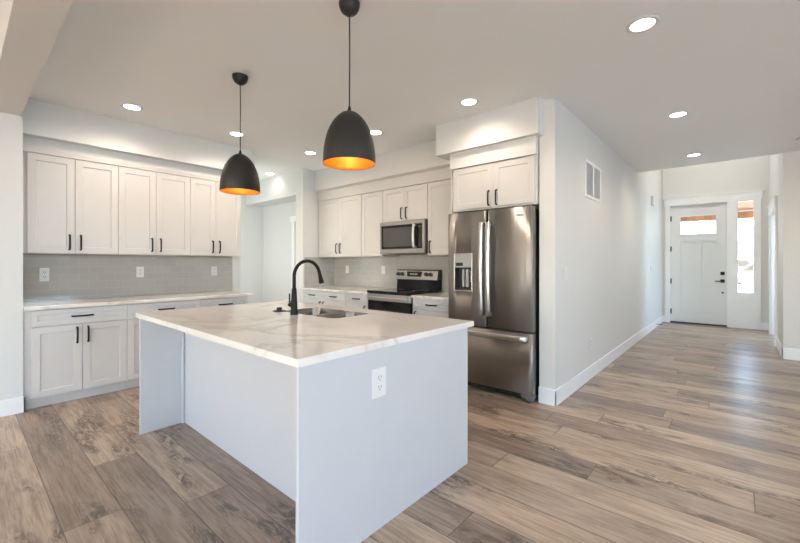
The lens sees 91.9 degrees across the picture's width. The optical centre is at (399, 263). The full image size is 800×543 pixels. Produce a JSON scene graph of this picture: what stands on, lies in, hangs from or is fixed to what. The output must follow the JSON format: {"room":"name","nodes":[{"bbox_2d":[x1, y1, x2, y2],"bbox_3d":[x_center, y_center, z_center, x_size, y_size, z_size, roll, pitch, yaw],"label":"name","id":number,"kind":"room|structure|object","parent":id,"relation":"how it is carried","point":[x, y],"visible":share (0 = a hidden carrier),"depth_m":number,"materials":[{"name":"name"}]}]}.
{"room":"kitchen","nodes":[
{"label":"kitchen","id":0,"kind":"room"},
{"bbox_2d":[0,112,22,400],"bbox_3d":[-4.229,0.007,4.052,2.500,2.525,0.199,0,0,41],"label":"wall column","id":1,"kind":"structure","parent":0,"point":[11,126],"depth_m":3.25,"materials":[{"name":"paint"}]},
{"bbox_2d":[0,396,25,416],"bbox_3d":[-3.298,1.202,3.253,0.073,0.135,0.215,0,0,41],"label":"baseboard","id":2,"kind":"structure","parent":1,"relation":"attached to","point":[12,406],"depth_m":3.25,"materials":[{"name":"paint"}]},
{"bbox_2d":[32,256,239,301],"bbox_3d":[-3.605,-0.105,5.112,1.750,2.750,2.216,0,0,41],"label":"wall","id":3,"kind":"structure","parent":0,"point":[235,259],"depth_m":5.32,"materials":[{"name":"paint"}]},
{"bbox_2d":[23,151,117,254],"bbox_3d":[-3.285,-0.556,3.851,0.387,0.922,0.727,0,0,41],"label":"upper cabinet","id":4,"kind":"object","parent":3,"relation":"attached to","point":[70,206],"visible":0.99,"depth_m":3.72,"materials":[{"name":"paint"}]},
{"bbox_2d":[23,136,221,181],"bbox_3d":[-2.866,-1.089,4.364,0.348,0.143,2.054,0,0,41],"label":"crown molding","id":5,"kind":"structure","parent":4,"relation":"on","point":[27,141],"depth_m":4.01,"materials":[{"name":"paint"}]},
{"bbox_2d":[23,254,231,301],"bbox_3d":[-2.974,0.135,4.497,0.010,0.470,2.083,0,0,41],"label":"tiled wall","id":6,"kind":"structure","parent":3,"relation":"attached to","point":[71,276],"depth_m":4.31,"materials":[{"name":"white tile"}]},
{"bbox_2d":[39,268,48,281],"bbox_3d":[-3.530,0.110,3.842,0.009,0.135,0.075,0,0,41],"label":"wall outlet","id":7,"kind":"object","parent":6,"relation":"attached to","point":[43,272],"visible":1,"depth_m":3.84,"materials":[{"name":"white plastic"}]},
{"bbox_2d":[136,267,143,276],"bbox_3d":[-2.994,0.097,4.459,0.009,0.120,0.075,0,0,41],"label":"wall outlet","id":8,"kind":"object","parent":6,"relation":"attached to","point":[139,270],"visible":1,"depth_m":4.46,"materials":[{"name":"white plastic"}]},
{"bbox_2d":[211,266,216,275],"bbox_3d":[-2.445,0.097,5.091,0.009,0.120,0.075,0,0,41],"label":"wall outlet","id":9,"kind":"object","parent":6,"relation":"attached to","point":[213,268],"visible":1,"depth_m":5.09,"materials":[{"name":"white plastic"}]},
{"bbox_2d":[118,166,189,255],"bbox_3d":[-2.815,-0.556,4.391,0.387,0.922,0.700,0,0,41],"label":"upper cabinet","id":10,"kind":"object","parent":3,"relation":"attached to","point":[154,207],"visible":0.99,"depth_m":4.26,"materials":[{"name":"paint"}]},
{"bbox_2d":[189,177,240,256],"bbox_3d":[-2.382,-0.556,4.889,0.387,0.922,0.616,0,0,41],"label":"upper cabinet","id":11,"kind":"object","parent":3,"relation":"attached to","point":[215,215],"visible":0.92,"depth_m":4.75,"materials":[{"name":"paint"}]},
{"bbox_2d":[240,195,262,303],"bbox_3d":[-3.077,-0.105,7.114,0.220,2.750,1.900,0,0,41],"label":"wall","id":12,"kind":"structure","parent":0,"point":[251,258],"depth_m":7.27,"materials":[{"name":"paint"}]},
{"bbox_2d":[246,170,295,206],"bbox_3d":[-2.168,-1.285,6.821,1.677,0.390,0.350,0,0,41],"label":"soffit","id":13,"kind":"structure","parent":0,"point":[279,189],"depth_m":6.58,"materials":[{"name":"paint"}]},
{"bbox_2d":[263,201,295,301],"bbox_3d":[-2.004,-0.105,7.010,1.677,2.750,0.150,0,0,41],"label":"wall","id":14,"kind":"structure","parent":0,"point":[276,218],"depth_m":7.13,"materials":[{"name":"paint"}]},
{"bbox_2d":[290,216,295,291],"bbox_3d":[-1.690,0.220,6.621,0.640,2.100,0.025,0,0,41],"label":"door frame","id":15,"kind":"structure","parent":14,"relation":"attached to","point":[292,218],"depth_m":6.78,"materials":[{"name":"paint"}]},
{"bbox_2d":[21,97,542,190],"bbox_3d":[-0.969,-1.320,3.861,3.871,0.320,3.785,0,0,41],"label":"soffit","id":16,"kind":"structure","parent":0,"point":[41,119],"depth_m":3.99,"materials":[{"name":"paint"}]},
{"bbox_2d":[316,136,538,201],"bbox_3d":[0.064,-1.079,4.990,3.708,0.162,0.705,0,0,41],"label":"crown molding","id":17,"kind":"structure","parent":16,"relation":"attached to","point":[443,172],"depth_m":4.60,"materials":[{"name":"paint"}]},
{"bbox_2d":[296,168,320,301],"bbox_3d":[-1.326,-0.105,6.368,0.188,2.750,0.770,0,0,41],"label":"wall","id":18,"kind":"structure","parent":0,"point":[307,205],"depth_m":6.09,"materials":[{"name":"paint"}]},
{"bbox_2d":[304,257,333,286],"bbox_3d":[-1.296,0.135,6.252,0.010,0.470,0.585,0,0,41],"label":"tiled wall","id":19,"kind":"structure","parent":18,"relation":"attached to","point":[326,265],"depth_m":6.24,"materials":[{"name":"white tile"}]},
{"bbox_2d":[0,322,799,542],"bbox_3d":[0.454,1.270,2.388,11.948,0.001,16.400,0,0,41],"label":"floor","id":20,"kind":"structure","parent":0,"point":[691,434],"depth_m":2.35,"materials":[{"name":"wood"}]},
{"bbox_2d":[23,304,126,408],"bbox_3d":[-3.181,0.836,3.770,0.624,0.868,0.746,0,0,41],"label":"base cabinet","id":21,"kind":"object","parent":20,"relation":"on","point":[69,354],"visible":0.98,"depth_m":3.56,"materials":[{"name":"paint"}]},
{"bbox_2d":[23,291,253,310],"bbox_3d":[-2.749,0.386,4.274,0.622,0.032,2.077,0,0,41],"label":"countertop","id":22,"kind":"structure","parent":21,"relation":"on","point":[72,303],"depth_m":3.99,"materials":[{"name":"white stone"}]},
{"bbox_2d":[125,299,200,388],"bbox_3d":[-2.705,0.836,4.318,0.624,0.868,0.701,0,0,41],"label":"base cabinet","id":23,"kind":"object","parent":20,"relation":"on","point":[132,381],"visible":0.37,"depth_m":3.94,"materials":[{"name":"paint"}]},
{"bbox_2d":[200,296,247,307],"bbox_3d":[-2.289,0.836,4.796,0.624,0.868,0.563,0,0,41],"label":"drawer","id":24,"kind":"object","parent":20,"relation":"on","point":[212,302],"visible":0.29,"depth_m":4.60,"materials":[{"name":"paint"}]},
{"bbox_2d":[139,318,467,542],"bbox_3d":[-0.749,0.836,2.682,2.070,0.868,1.307,0,0,41],"label":"kitchen island","id":25,"kind":"object","parent":20,"relation":"on","point":[350,462],"visible":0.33,"depth_m":2.11,"materials":[{"name":"paint"}]},
{"bbox_2d":[136,300,473,367],"bbox_3d":[-0.762,0.386,2.691,2.128,0.032,1.328,0,0,41],"label":"island countertop","id":26,"kind":"structure","parent":25,"relation":"on","point":[300,340],"depth_m":2.21,"materials":[{"name":"white stone"}]},
{"bbox_2d":[273,307,285,311],"bbox_3d":[-0.941,0.355,3.018,0.100,0.030,0.100,0,0,41],"label":"stopper","id":27,"kind":"object","parent":26,"relation":"on","point":[279,309],"visible":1,"depth_m":3.00,"materials":[{"name":"black metal"}]},
{"bbox_2d":[288,259,323,314],"bbox_3d":[-0.704,0.169,2.911,0.094,0.402,0.294,0,0,41],"label":"faucet","id":28,"kind":"object","parent":26,"relation":"on","point":[292,303],"visible":1,"depth_m":2.80,"materials":[{"name":"black metal"}]},
{"bbox_2d":[283,307,367,317],"bbox_3d":[-0.576,0.483,2.949,0.656,0.223,0.361,0,0,41],"label":"sink","id":29,"kind":"object","parent":26,"relation":"in","point":[320,312],"visible":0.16,"depth_m":3.09,"materials":[{"name":"metal"}]},
{"bbox_2d":[372,366,385,399],"bbox_3d":[-0.099,0.567,1.846,0.009,0.140,0.096,0,0,41],"label":"wall outlet","id":30,"kind":"object","parent":25,"relation":"attached to","point":[378,374],"visible":1,"depth_m":1.84,"materials":[{"name":"white plastic"}]},
{"bbox_2d":[377,373,382,381],"bbox_3d":[-0.097,0.543,1.844,0.003,0.034,0.041,0,0,41],"label":"receptacle","id":31,"kind":"object","parent":30,"relation":"attached to","point":[379,375],"depth_m":1.85,"materials":[{"name":"white plastic"}]},
{"bbox_2d":[377,383,382,391],"bbox_3d":[-0.097,0.591,1.844,0.003,0.034,0.041,0,0,41],"label":"receptacle","id":32,"kind":"object","parent":30,"relation":"attached to","point":[379,385],"depth_m":1.85,"materials":[{"name":"white plastic"}]},
{"bbox_2d":[303,290,346,306],"bbox_3d":[-0.938,0.836,5.880,1.008,0.868,0.658,0,0,41],"label":"base cabinet","id":33,"kind":"object","parent":20,"relation":"on","point":[309,296],"visible":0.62,"depth_m":5.63,"materials":[{"name":"paint"}]},
{"bbox_2d":[301,286,380,294],"bbox_3d":[-0.765,0.386,5.744,1.456,0.032,0.655,0,0,41],"label":"countertop","id":34,"kind":"structure","parent":33,"relation":"on","point":[341,289],"depth_m":5.67,"materials":[{"name":"white stone"}]},
{"bbox_2d":[346,293,367,308],"bbox_3d":[-0.391,0.836,5.404,0.438,0.868,0.658,0,0,41],"label":"base cabinet","id":35,"kind":"object","parent":20,"relation":"on","point":[360,301],"visible":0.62,"depth_m":5.17,"materials":[{"name":"paint"}]},
{"bbox_2d":[366,269,441,313],"bbox_3d":[0.042,0.675,4.999,0.726,1.190,0.710,0,0,41],"label":"range","id":36,"kind":"object","parent":20,"relation":"on","point":[410,282],"visible":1,"depth_m":4.98,"materials":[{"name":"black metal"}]},
{"bbox_2d":[367,288,438,295],"bbox_3d":[0.038,0.359,4.996,0.726,0.032,0.590,0,0,41],"label":"cooktop","id":37,"kind":"object","parent":36,"relation":"in","point":[393,291],"depth_m":4.90,"materials":[{"name":"black glass"}]},
{"bbox_2d":[413,298,447,317],"bbox_3d":[0.547,0.836,4.588,0.556,0.868,0.658,0,0,41],"label":"base cabinet","id":38,"kind":"object","parent":20,"relation":"on","point":[426,307],"visible":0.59,"depth_m":4.38,"materials":[{"name":"paint"}]},
{"bbox_2d":[411,292,447,300],"bbox_3d":[0.556,0.386,4.596,0.568,0.032,0.655,0,0,41],"label":"countertop","id":39,"kind":"structure","parent":38,"relation":"on","point":[441,295],"depth_m":4.47,"materials":[{"name":"white stone"}]},
{"bbox_2d":[451,170,452,212],"bbox_3d":[0.774,0.137,4.389,0.018,2.267,0.680,0,0,41],"label":"panel","id":40,"kind":"object","parent":20,"relation":"on","point":[451,170],"visible":0.14,"depth_m":4.13,"materials":[{"name":"paint"}]},
{"bbox_2d":[448,205,538,402],"bbox_3d":[1.057,0.370,4.010,0.908,1.800,0.800,0,0,41],"label":"refrigerator","id":41,"kind":"object","parent":20,"relation":"on","point":[493,255],"visible":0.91,"depth_m":3.68,"materials":[{"name":"silver metal"}]},
{"bbox_2d":[29,0,799,179],"bbox_3d":[1.644,-1.540,3.606,11.750,0.120,7.000,0,0,41],"label":"ceiling","id":42,"kind":"structure","parent":0,"point":[734,65],"depth_m":2.91,"materials":[{"name":"paint"}]},
{"bbox_2d":[120,103,142,110],"bbox_3d":[-2.533,-1.478,3.657,0.182,0.005,0.182,0,0,41],"label":"recessed light","id":43,"kind":"object","parent":42,"relation":"in","point":[129,106],"visible":1,"depth_m":3.64,"materials":[{"name":"white plastic"}]},
{"bbox_2d":[228,131,244,136],"bbox_3d":[-1.867,-1.478,4.420,0.182,0.005,0.182,0,0,41],"label":"recessed light","id":44,"kind":"object","parent":42,"relation":"in","point":[232,133],"visible":0.96,"depth_m":4.42,"materials":[{"name":"white plastic"}]},
{"bbox_2d":[220,72,259,194],"bbox_3d":[-1.261,-1.023,3.055,0.298,0.914,0.298,0,0,41],"label":"pendant lamp","id":45,"kind":"object","parent":42,"relation":"hanging from","point":[239,175],"visible":1,"depth_m":2.97,"materials":[{"name":"black metal"}]},
{"bbox_2d":[303,151,316,154],"bbox_3d":[-1.198,-1.478,5.179,0.182,0.005,0.182,0,0,41],"label":"recessed light","id":46,"kind":"object","parent":42,"relation":"in","point":[305,152],"visible":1,"depth_m":5.15,"materials":[{"name":"white plastic"}]},
{"bbox_2d":[323,0,375,169],"bbox_3d":[-0.288,-1.023,2.201,0.298,0.914,0.298,0,0,41],"label":"pendant lamp","id":47,"kind":"object","parent":42,"relation":"hanging from","point":[348,144],"visible":1,"depth_m":2.11,"materials":[{"name":"black metal"}]},
{"bbox_2d":[370,130,383,134],"bbox_3d":[-0.277,-1.478,4.368,0.182,0.005,0.182,0,0,41],"label":"recessed light","id":48,"kind":"object","parent":42,"relation":"in","point":[373,132],"visible":0.83,"depth_m":4.36,"materials":[{"name":"white plastic"}]},
{"bbox_2d":[459,98,478,105],"bbox_3d":[0.632,-1.478,3.544,0.182,0.005,0.182,0,0,41],"label":"recessed light","id":49,"kind":"object","parent":42,"relation":"in","point":[467,101],"visible":1,"depth_m":3.54,"materials":[{"name":"white plastic"}]},
{"bbox_2d":[626,15,659,33],"bbox_3d":[1.501,-1.478,2.396,0.182,0.005,0.182,0,0,41],"label":"recessed light","id":50,"kind":"object","parent":42,"relation":"in","point":[645,23],"visible":1,"depth_m":2.39,"materials":[{"name":"white plastic"}]},
{"bbox_2d":[667,111,688,117],"bbox_3d":[2.760,-1.478,3.842,0.182,0.005,0.182,0,0,41],"label":"recessed light","id":51,"kind":"object","parent":42,"relation":"in","point":[680,113],"visible":1,"depth_m":3.84,"materials":[{"name":"white plastic"}]},
{"bbox_2d":[686,153,701,156],"bbox_3d":[4.007,-1.478,5.274,0.182,0.005,0.182,0,0,41],"label":"recessed light","id":52,"kind":"object","parent":42,"relation":"in","point":[694,154],"visible":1,"depth_m":5.28,"materials":[{"name":"white"}]},
{"bbox_2d":[539,98,662,389],"bbox_3d":[3.508,-0.855,6.007,0.148,4.250,6.650,0,0,41],"label":"wall","id":53,"kind":"structure","parent":0,"point":[608,248],"depth_m":4.20,"materials":[{"name":"paint"}]},
{"bbox_2d":[585,158,600,202],"bbox_3d":[2.175,-0.917,4.351,0.013,0.405,0.620,0,0,41],"label":"air vent","id":54,"kind":"object","parent":53,"relation":"in","point":[592,172],"visible":1,"depth_m":4.31,"materials":[{"name":"metal"}]},
{"bbox_2d":[538,315,662,406],"bbox_3d":[3.509,1.198,5.997,0.159,0.145,6.664,0,0,41],"label":"baseboard","id":55,"kind":"structure","parent":53,"relation":"attached to","point":[547,396],"depth_m":4.15,"materials":[{"name":"paint"}]},
{"bbox_2d":[651,196,654,205],"bbox_3d":[4.802,-1.190,7.347,0.045,0.180,0.130,0,0,41],"label":"door chime","id":56,"kind":"object","parent":53,"relation":"attached to","point":[652,197],"visible":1,"depth_m":7.31,"materials":[{"name":"white plastic"}]},
{"bbox_2d":[663,155,768,322],"bbox_3d":[7.323,-0.880,7.202,4.400,4.300,0.160,0,0,41],"label":"wall","id":57,"kind":"structure","parent":0,"point":[747,174],"depth_m":7.74,"materials":[{"name":"paint"}]},
{"bbox_2d":[670,202,726,326],"bbox_3d":[6.231,0.013,8.105,0.958,2.515,0.170,0,0,41],"label":"door","id":58,"kind":"structure","parent":57,"relation":"in","point":[698,262],"depth_m":8.08,"materials":[{"name":"paint"}]},
{"bbox_2d":[663,189,763,329],"bbox_3d":[6.346,-0.072,7.919,1.605,2.685,0.040,0,0,41],"label":"door frame","id":59,"kind":"structure","parent":57,"relation":"attached to","point":[743,311],"depth_m":7.68,"materials":[{"name":"paint"}]},
{"bbox_2d":[663,315,799,360],"bbox_3d":[6.964,1.195,5.472,5.770,0.150,2.923,0,0,41],"label":"baseboard","id":60,"kind":"structure","parent":57,"relation":"attached to","point":[785,353],"depth_m":5.14,"materials":[{"name":"paint"}]},
{"bbox_2d":[736,199,754,294],"bbox_3d":[6.800,-0.325,7.614,0.270,1.870,0.125,0,0,41],"label":"window","id":61,"kind":"structure","parent":57,"relation":"in","point":[737,292],"depth_m":7.58,"materials":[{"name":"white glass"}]},
{"bbox_2d":[738,201,752,211],"bbox_3d":[7.638,-1.370,8.784,7.200,0.160,2.620,0,0,41],"label":"ceiling","id":62,"kind":"structure","parent":0,"point":[747,205],"depth_m":8.74,"materials":[{"name":"brown wood"}]},
{"bbox_2d":[769,154,781,344],"bbox_3d":[6.161,-0.880,6.278,0.120,4.300,2.760,0,0,41],"label":"wall","id":63,"kind":"structure","parent":0,"point":[775,161],"depth_m":5.74,"materials":[{"name":"paint"}]},
{"bbox_2d":[767,195,777,347],"bbox_3d":[6.239,0.120,6.402,0.165,2.300,1.610,0,0,41],"label":"door frame","id":64,"kind":"structure","parent":63,"relation":"attached to","point":[773,205],"depth_m":6.90,"materials":[{"name":"paint"}]},
{"bbox_2d":[782,150,799,348],"bbox_3d":[6.135,-0.880,4.366,5.970,4.300,0.160,0,0,41],"label":"wall","id":65,"kind":"structure","parent":0,"point":[790,161],"depth_m":5.11,"materials":[{"name":"paint"}]},
{"bbox_3d":[0.295,-0.105,5.369,4.000,2.750,0.150,0,0,41],"label":"wall","id":66,"kind":"structure","parent":0,"visible":0},
{"bbox_2d":[334,254,447,291],"bbox_3d":[0.286,0.110,5.271,3.685,0.520,0.010,0,0,41],"label":"tiled wall","id":67,"kind":"structure","parent":66,"relation":"attached to","point":[365,272],"depth_m":5.77,"materials":[{"name":"white tile"}]},
{"bbox_2d":[319,194,361,257],"bbox_3d":[-0.840,-0.549,5.993,1.018,0.898,0.378,0,0,41],"label":"upper cabinet","id":68,"kind":"object","parent":67,"relation":"attached to","point":[340,219],"visible":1,"depth_m":5.83,"materials":[{"name":"paint"}]},
{"bbox_2d":[362,191,398,256],"bbox_3d":[-0.284,-0.549,5.535,0.418,0.898,0.340,0,0,41],"label":"upper cabinet","id":69,"kind":"object","parent":67,"relation":"attached to","point":[372,203],"visible":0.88,"depth_m":5.42,"materials":[{"name":"paint"}]},
{"bbox_2d":[381,266,384,273],"bbox_3d":[-0.248,0.094,5.721,0.078,0.120,0.010,0,0,41],"label":"wall switch","id":70,"kind":"object","parent":67,"relation":"attached to","point":[382,267],"visible":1,"depth_m":5.72,"materials":[{"name":"white plastic"}]},
{"bbox_2d":[428,179,450,255],"bbox_3d":[0.650,-0.549,4.697,0.562,0.898,0.378,0,0,41],"label":"upper cabinet","id":71,"kind":"object","parent":67,"relation":"attached to","point":[439,192],"visible":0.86,"depth_m":4.67,"materials":[{"name":"paint"}]},
{"bbox_2d":[383,183,427,222],"bbox_3d":[0.150,-0.775,5.132,0.761,0.446,0.378,0,0,41],"label":"upper cabinet","id":72,"kind":"object","parent":66,"relation":"attached to","point":[409,202],"visible":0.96,"depth_m":4.99,"materials":[{"name":"paint"}]},
{"bbox_2d":[380,219,427,254],"bbox_3d":[0.122,-0.338,5.103,0.756,0.420,0.448,0,0,41],"label":"microwave","id":73,"kind":"object","parent":72,"relation":"attached to","point":[409,236],"visible":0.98,"depth_m":4.95,"materials":[{"name":"silver metal"}]},
{"bbox_2d":[453,154,538,212],"bbox_3d":[1.111,-0.771,4.064,0.913,0.452,0.729,0,0,41],"label":"upper cabinet","id":74,"kind":"object","parent":66,"relation":"attached to","point":[510,183],"visible":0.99,"depth_m":3.77,"materials":[{"name":"paint"}]},
{"label":"outside","id":75,"kind":"structure","parent":0,"visible":0},
{"bbox_2d":[738,280,752,292],"bbox_3d":[63.434,1.520,57.714,140.000,0.200,149.650,0,0,41],"label":"ground","id":76,"kind":"structure","parent":75,"point":[745,285],"depth_m":24.00,"materials":[{"name":"white snow"}]},
{"bbox_2d":[681,211,752,221],"bbox_3d":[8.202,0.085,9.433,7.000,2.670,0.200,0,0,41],"label":"beam","id":77,"kind":"structure","parent":76,"relation":"on","point":[745,214],"depth_m":9.71,"materials":[{"name":"brown wood"}]},
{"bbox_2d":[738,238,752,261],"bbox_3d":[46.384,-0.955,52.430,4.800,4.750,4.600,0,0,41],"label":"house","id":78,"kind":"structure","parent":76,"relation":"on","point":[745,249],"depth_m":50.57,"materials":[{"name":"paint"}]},
{"bbox_2d":[738,264,752,283],"bbox_3d":[24.603,0.710,26.314,4.200,1.420,1.760,0,0,41],"label":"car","id":79,"kind":"object","parent":76,"relation":"on","point":[746,273],"visible":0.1,"depth_m":26.19,"materials":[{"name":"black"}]},
{"bbox_2d":[738,259,752,269],"bbox_3d":[26.601,0.532,31.202,5.250,1.775,2.150,0,0,41],"label":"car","id":80,"kind":"object","parent":76,"relation":"on","point":[742,263],"visible":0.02,"depth_m":29.87,"materials":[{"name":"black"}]},
{"bbox_2d":[744,228,752,244],"bbox_3d":[89.566,-7.739,87.767,140.000,20.099,60.000,0,0,41],"label":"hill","id":81,"kind":"structure","parent":76,"relation":"on","point":[749,237],"depth_m":91.61,"materials":[{"name":"white snow"}]},
{"bbox_3d":[-2.839,-2.090,-1.474,11.850,0.120,6.350,0,0,41],"label":"ceiling","id":82,"kind":"structure","parent":0,"visible":0},
{"bbox_2d":[0,0,72,115],"bbox_3d":[-0.706,-1.692,0.979,11.850,0.875,0.186,0,0,41],"label":"beam","id":83,"kind":"structure","parent":82,"relation":"attached to","point":[29,29],"depth_m":2.24,"materials":[{"name":"paint"}]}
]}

